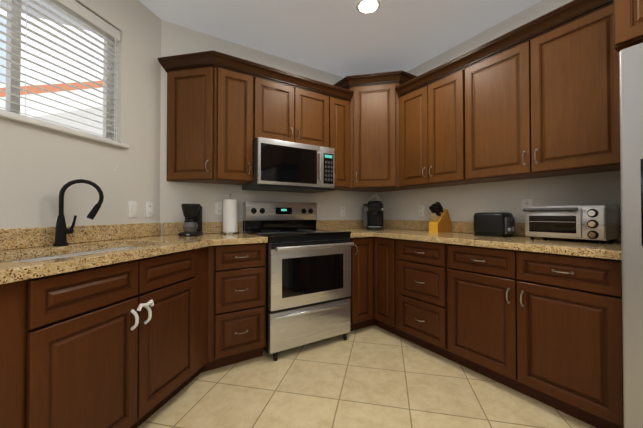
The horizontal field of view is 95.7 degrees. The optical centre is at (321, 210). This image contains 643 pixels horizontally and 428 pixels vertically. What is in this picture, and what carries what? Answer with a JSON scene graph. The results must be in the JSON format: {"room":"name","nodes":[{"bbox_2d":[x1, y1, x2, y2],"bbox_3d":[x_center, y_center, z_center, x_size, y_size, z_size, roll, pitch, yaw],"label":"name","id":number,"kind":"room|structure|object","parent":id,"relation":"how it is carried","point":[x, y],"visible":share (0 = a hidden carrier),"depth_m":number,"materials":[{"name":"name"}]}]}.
{"room":"kitchen","nodes":[
{"label":"kitchen","id":0,"kind":"room"},
{"bbox_2d":[0,0,160,228],"bbox_3d":[-1.604,-0.232,0.914,2.051,2.650,2.051,0,-1,-33],"label":"wall","id":1,"kind":"structure","parent":0,"point":[40,167],"depth_m":1.90,"materials":[{"name":"white paint"}]},
{"bbox_2d":[0,0,111,138],"bbox_3d":[-1.583,-0.850,1.496,0.034,0.780,1.070,0,-1,12],"label":"window","id":2,"kind":"structure","parent":1,"relation":"in","point":[12,98],"depth_m":1.50,"materials":[{"name":"white"}]},
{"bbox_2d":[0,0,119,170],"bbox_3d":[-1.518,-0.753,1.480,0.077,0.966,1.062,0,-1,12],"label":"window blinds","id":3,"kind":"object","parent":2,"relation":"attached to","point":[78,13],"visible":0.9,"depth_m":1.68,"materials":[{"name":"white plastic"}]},
{"bbox_2d":[0,111,128,148],"bbox_3d":[-1.509,-0.447,1.475,0.125,0.024,1.130,0,-1,12],"label":"window sill","id":4,"kind":"structure","parent":1,"relation":"attached to","point":[17,118],"depth_m":1.57,"materials":[{"name":"white paint"}]},
{"bbox_2d":[128,201,136,217],"bbox_3d":[-1.345,-0.007,2.071,0.053,0.118,0.053,0,-1,-33],"label":"outlet","id":5,"kind":"object","parent":1,"relation":"attached to","point":[132,209],"visible":1,"depth_m":2.06,"materials":[{"name":"white plastic"}]},
{"bbox_2d":[145,202,152,217],"bbox_3d":[-1.312,-0.006,2.217,0.008,0.118,0.072,0,-1,12],"label":"outlet","id":6,"kind":"object","parent":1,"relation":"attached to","point":[148,209],"visible":1,"depth_m":2.21,"materials":[{"name":"white plastic"}]},
{"bbox_2d":[160,20,375,234],"bbox_3d":[-0.307,-0.207,2.961,2.340,2.650,0.001,0,-1,-33],"label":"wall","id":7,"kind":"structure","parent":0,"point":[177,40],"depth_m":2.58,"materials":[{"name":"white paint"}]},
{"bbox_2d":[167,67,214,182],"bbox_3d":[-1.042,-0.697,2.311,0.305,0.914,0.310,0,-1,-33],"label":"wall cabinet","id":8,"kind":"object","parent":7,"relation":"attached to","point":[190,121],"visible":1,"depth_m":2.29,"materials":[{"name":"brown wood"}]},
{"bbox_2d":[215,201,222,214],"bbox_3d":[-0.903,-0.021,2.572,0.072,0.118,0.008,0,-1,-33],"label":"electrical outlet","id":9,"kind":"object","parent":7,"relation":"attached to","point":[218,207],"visible":0.88,"depth_m":2.57,"materials":[{"name":"white plastic"}]},
{"bbox_2d":[208,67,252,184],"bbox_3d":[-0.771,-0.695,2.459,0.308,0.914,0.354,0,-1,-33],"label":"upper cabinet","id":10,"kind":"object","parent":7,"relation":"attached to","point":[233,153],"visible":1,"depth_m":2.33,"materials":[{"name":"brown wood"}]},
{"bbox_2d":[158,50,353,101],"bbox_3d":[-0.500,-1.165,2.628,1.732,0.090,0.367,0,-1,-33],"label":"crown molding","id":11,"kind":"structure","parent":7,"relation":"attached to","point":[212,58],"depth_m":2.38,"materials":[{"name":"brown wood"}]},
{"bbox_2d":[253,77,328,146],"bbox_3d":[-0.320,-0.870,2.750,0.761,0.557,0.354,0,-1,-33],"label":"upper cabinet","id":12,"kind":"object","parent":7,"relation":"attached to","point":[282,112],"visible":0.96,"depth_m":2.60,"materials":[{"name":"brown wood"}]},
{"bbox_2d":[242,137,334,192],"bbox_3d":[-0.291,-0.390,2.699,0.754,0.400,0.459,0,-1,-33],"label":"microwave","id":13,"kind":"object","parent":12,"relation":"attached to","point":[282,166],"visible":0.98,"depth_m":2.52,"materials":[{"name":"grey metal"}]},
{"bbox_2d":[329,97,349,189],"bbox_3d":[0.114,-0.688,3.025,0.266,0.914,0.354,0,-1,-33],"label":"upper cabinet","id":14,"kind":"object","parent":7,"relation":"attached to","point":[339,126],"visible":0.46,"depth_m":2.90,"materials":[{"name":"brown wood"}]},
{"bbox_2d":[340,206,344,215],"bbox_3d":[0.243,0.008,3.305,0.072,0.118,0.008,0,-1,-33],"label":"electrical outlet","id":15,"kind":"object","parent":7,"relation":"attached to","point":[342,210],"visible":1,"depth_m":3.30,"materials":[{"name":"white plastic"}]},
{"bbox_2d":[334,71,419,191],"bbox_3d":[0.570,-0.793,3.105,0.714,1.127,0.714,0,-1,-33],"label":"upper cabinet","id":16,"kind":"object","parent":7,"relation":"attached to","point":[374,134],"visible":0.58,"depth_m":2.92,"materials":[{"name":"brown wood"}]},
{"bbox_2d":[0,0,541,77],"bbox_3d":[0.177,-1.564,0.319,5.391,0.001,6.000,0,-1,-33],"label":"ceiling","id":17,"kind":"structure","parent":0,"point":[343,38],"depth_m":2.42,"materials":[{"name":"grey paint"}]},
{"bbox_2d":[356,0,380,14],"bbox_3d":[0.352,-1.537,2.188,0.190,0.006,0.190,0,-1,-33],"label":"recessed light","id":18,"kind":"object","parent":17,"relation":"in","point":[366,7],"visible":1,"depth_m":2.19,"materials":[{"name":"white plastic"}]},
{"bbox_2d":[137,325,595,427],"bbox_3d":[0.177,1.086,0.287,5.391,0.001,6.000,0,-1,-33],"label":"floor","id":19,"kind":"structure","parent":0,"point":[373,376],"depth_m":1.75,"materials":[{"name":"tile"}]},
{"bbox_2d":[0,246,212,427],"bbox_3d":[-1.153,0.664,1.391,0.668,0.871,2.146,0,-1,12],"label":"base cabinet","id":20,"kind":"object","parent":19,"relation":"on","point":[127,344],"visible":1,"depth_m":0.69,"materials":[{"name":"brown wood"}]},
{"bbox_2d":[0,222,267,284],"bbox_3d":[-1.102,0.156,1.359,2.033,0.142,1.832,0,-1,-33],"label":"countertop","id":21,"kind":"structure","parent":20,"relation":"on","point":[148,239],"depth_m":1.54,"materials":[{"name":"stone"}]},
{"bbox_2d":[7,247,138,261],"bbox_3d":[-1.143,0.319,1.442,0.460,0.182,0.830,0,-1,12],"label":"sink basin","id":22,"kind":"object","parent":21,"relation":"in","point":[68,255],"visible":0.1,"depth_m":1.52,"materials":[{"name":"silver metal"}]},
{"bbox_2d":[53,179,103,245],"bbox_3d":[-1.334,0.007,1.605,0.211,0.362,0.079,0,-1,-33],"label":"faucet","id":23,"kind":"object","parent":21,"relation":"on","point":[62,231],"visible":1,"depth_m":1.56,"materials":[{"name":"black metal"}]},
{"bbox_2d":[179,204,202,235],"bbox_3d":[-1.013,0.072,2.283,0.154,0.247,0.172,0,-1,-9],"label":"coffee maker","id":24,"kind":"object","parent":21,"relation":"on","point":[192,224],"visible":0.98,"depth_m":2.22,"materials":[{"name":"black plastic"}]},
{"bbox_2d":[221,194,238,233],"bbox_3d":[-0.789,0.029,2.514,0.150,0.339,0.150,0,-1,-33],"label":"paper towel holder","id":25,"kind":"object","parent":21,"relation":"on","point":[230,215],"visible":1,"depth_m":2.46,"materials":[{"name":"white paper"}]},
{"bbox_2d":[210,243,265,369],"bbox_3d":[-0.722,0.675,2.298,0.380,0.871,0.649,0,-1,-33],"label":"drawers","id":26,"kind":"object","parent":19,"relation":"on","point":[239,302],"visible":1,"depth_m":2.05,"materials":[{"name":"brown wood"}]},
{"bbox_2d":[243,201,353,360],"bbox_3d":[-0.214,0.515,2.566,0.750,1.198,0.726,0,-1,-33],"label":"range","id":27,"kind":"object","parent":19,"relation":"on","point":[308,280],"visible":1,"depth_m":2.33,"materials":[{"name":"silver metal"}]},
{"bbox_2d":[348,238,355,330],"bbox_3d":[0.087,0.681,2.831,0.030,0.871,0.600,0,-1,-33],"label":"base cabinet","id":28,"kind":"object","parent":19,"relation":"on","point":[351,329],"depth_m":2.60,"materials":[{"name":"brown wood"}]},
{"bbox_2d":[352,237,379,328],"bbox_3d":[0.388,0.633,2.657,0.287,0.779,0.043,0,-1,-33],"label":"base cabinet","id":29,"kind":"object","parent":19,"relation":"on","point":[374,299],"depth_m":2.67,"materials":[{"name":"brown wood"}]},
{"bbox_2d":[376,317,391,332],"bbox_3d":[0.619,1.070,2.686,0.002,0.092,0.330,0,-1,-33],"label":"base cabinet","id":30,"kind":"object","parent":19,"relation":"on","point":[385,322],"depth_m":2.65,"materials":[{"name":"brown wood"}]},
{"bbox_2d":[380,237,391,308],"bbox_3d":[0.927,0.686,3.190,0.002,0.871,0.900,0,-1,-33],"label":"base cabinet","id":31,"kind":"object","parent":19,"relation":"on","point":[385,243],"depth_m":2.59,"materials":[{"name":"brown wood"}]},
{"bbox_2d":[316,220,621,259],"bbox_3d":[0.909,0.168,2.378,0.913,0.142,2.283,0,-1,-33],"label":"countertop","id":32,"kind":"structure","parent":31,"relation":"on","point":[461,233],"depth_m":2.09,"materials":[{"name":"stone"}]},
{"bbox_2d":[363,195,383,229],"bbox_3d":[0.569,0.018,3.209,0.219,0.377,0.250,0,-1,15],"label":"coffee machine","id":33,"kind":"object","parent":32,"relation":"on","point":[373,215],"visible":1,"depth_m":3.17,"materials":[{"name":"black plastic"}]},
{"bbox_2d":[474,212,514,236],"bbox_3d":[1.334,0.104,2.239,0.165,0.181,0.265,0,-1,-33],"label":"toaster","id":34,"kind":"object","parent":32,"relation":"on","point":[498,224],"visible":1,"depth_m":2.17,"materials":[{"name":"black plastic"}]},
{"bbox_2d":[523,205,618,243],"bbox_3d":[1.564,0.081,1.846,0.326,0.218,0.400,0,-1,-33],"label":"toaster oven","id":35,"kind":"object","parent":32,"relation":"on","point":[600,223],"visible":1,"depth_m":1.74,"materials":[{"name":"silver metal"}]},
{"bbox_2d":[392,239,404,338],"bbox_3d":[0.895,0.679,2.654,0.600,0.871,0.030,0,-1,-33],"label":"base cabinet","id":36,"kind":"object","parent":19,"relation":"on","point":[395,242],"depth_m":2.52,"materials":[{"name":"brown wood"}]},
{"bbox_2d":[399,239,453,360],"bbox_3d":[1.020,0.677,2.443,0.649,0.871,0.456,0,-1,-33],"label":"drawers","id":37,"kind":"object","parent":19,"relation":"on","point":[423,294],"visible":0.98,"depth_m":2.25,"materials":[{"name":"brown wood"}]},
{"bbox_2d":[427,202,451,232],"bbox_3d":[1.078,0.059,2.663,0.243,0.283,0.095,0,-1,-33],"label":"knife block","id":38,"kind":"object","parent":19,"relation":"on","point":[440,221],"visible":1,"depth_m":2.63,"materials":[{"name":"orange wood"}]},
{"bbox_2d":[447,244,623,427],"bbox_3d":[1.389,0.669,1.865,0.650,0.871,0.914,0,-1,-33],"label":"base cabinet","id":39,"kind":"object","parent":19,"relation":"on","point":[545,328],"depth_m":1.60,"materials":[{"name":"brown wood"}]},
{"bbox_2d":[619,43,642,427],"bbox_3d":[1.805,0.198,1.050,0.776,1.795,0.898,0,-1,-33],"label":"refrigerator","id":40,"kind":"object","parent":19,"relation":"on","point":[631,108],"visible":1,"depth_m":1.22,"materials":[{"name":"grey metal"}]},
{"bbox_2d":[376,0,620,224],"bbox_3d":[2.026,-0.225,1.486,0.001,2.650,5.000,0,-1,-33],"label":"wall","id":41,"kind":"structure","parent":0,"point":[464,203],"depth_m":2.36,"materials":[{"name":"white paint"}]},
{"bbox_2d":[418,205,423,216],"bbox_3d":[1.035,0.004,3.022,0.008,0.118,0.072,0,-1,-33],"label":"electrical outlet","id":42,"kind":"object","parent":41,"relation":"attached to","point":[420,210],"visible":1,"depth_m":3.02,"materials":[{"name":"white plastic"}]},
{"bbox_2d":[399,69,485,187],"bbox_3d":[1.064,-0.692,2.665,0.354,0.914,0.684,0,-1,-33],"label":"upper cabinet","id":43,"kind":"object","parent":41,"relation":"attached to","point":[432,135],"visible":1,"depth_m":2.54,"materials":[{"name":"brown wood"}]},
{"bbox_2d":[522,199,532,214],"bbox_3d":[1.558,-0.026,2.205,0.008,0.118,0.072,0,-1,-33],"label":"electrical outlet","id":44,"kind":"object","parent":41,"relation":"attached to","point":[526,202],"visible":0.65,"depth_m":2.21,"materials":[{"name":"white plastic"}]},
{"bbox_2d":[465,4,619,182],"bbox_3d":[1.495,-0.700,1.992,0.354,0.914,0.913,0,-1,-33],"label":"upper cabinet","id":45,"kind":"object","parent":41,"relation":"attached to","point":[546,105],"visible":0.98,"depth_m":1.83,"materials":[{"name":"brown wood"}]},
{"bbox_2d":[613,0,642,52],"bbox_3d":[1.870,-0.971,1.134,0.649,0.394,0.940,0,-1,-33],"label":"upper cabinet","id":46,"kind":"object","parent":41,"relation":"attached to","point":[628,22],"visible":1,"depth_m":1.33,"materials":[{"name":"brown wood"}]},
{"bbox_2d":[395,0,612,97],"bbox_3d":[1.176,-1.170,2.200,0.064,0.090,1.597,0,-1,-33],"label":"crown molding","id":47,"kind":"structure","parent":0,"point":[569,12],"depth_m":2.00,"materials":[{"name":"brown wood"}]},
{"label":"outside","id":48,"kind":"structure","parent":0,"visible":0},
{"bbox_2d":[0,9,103,136],"bbox_3d":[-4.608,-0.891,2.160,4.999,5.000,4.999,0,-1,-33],"label":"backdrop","id":49,"kind":"structure","parent":48,"point":[40,114],"depth_m":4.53,"materials":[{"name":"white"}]}
]}

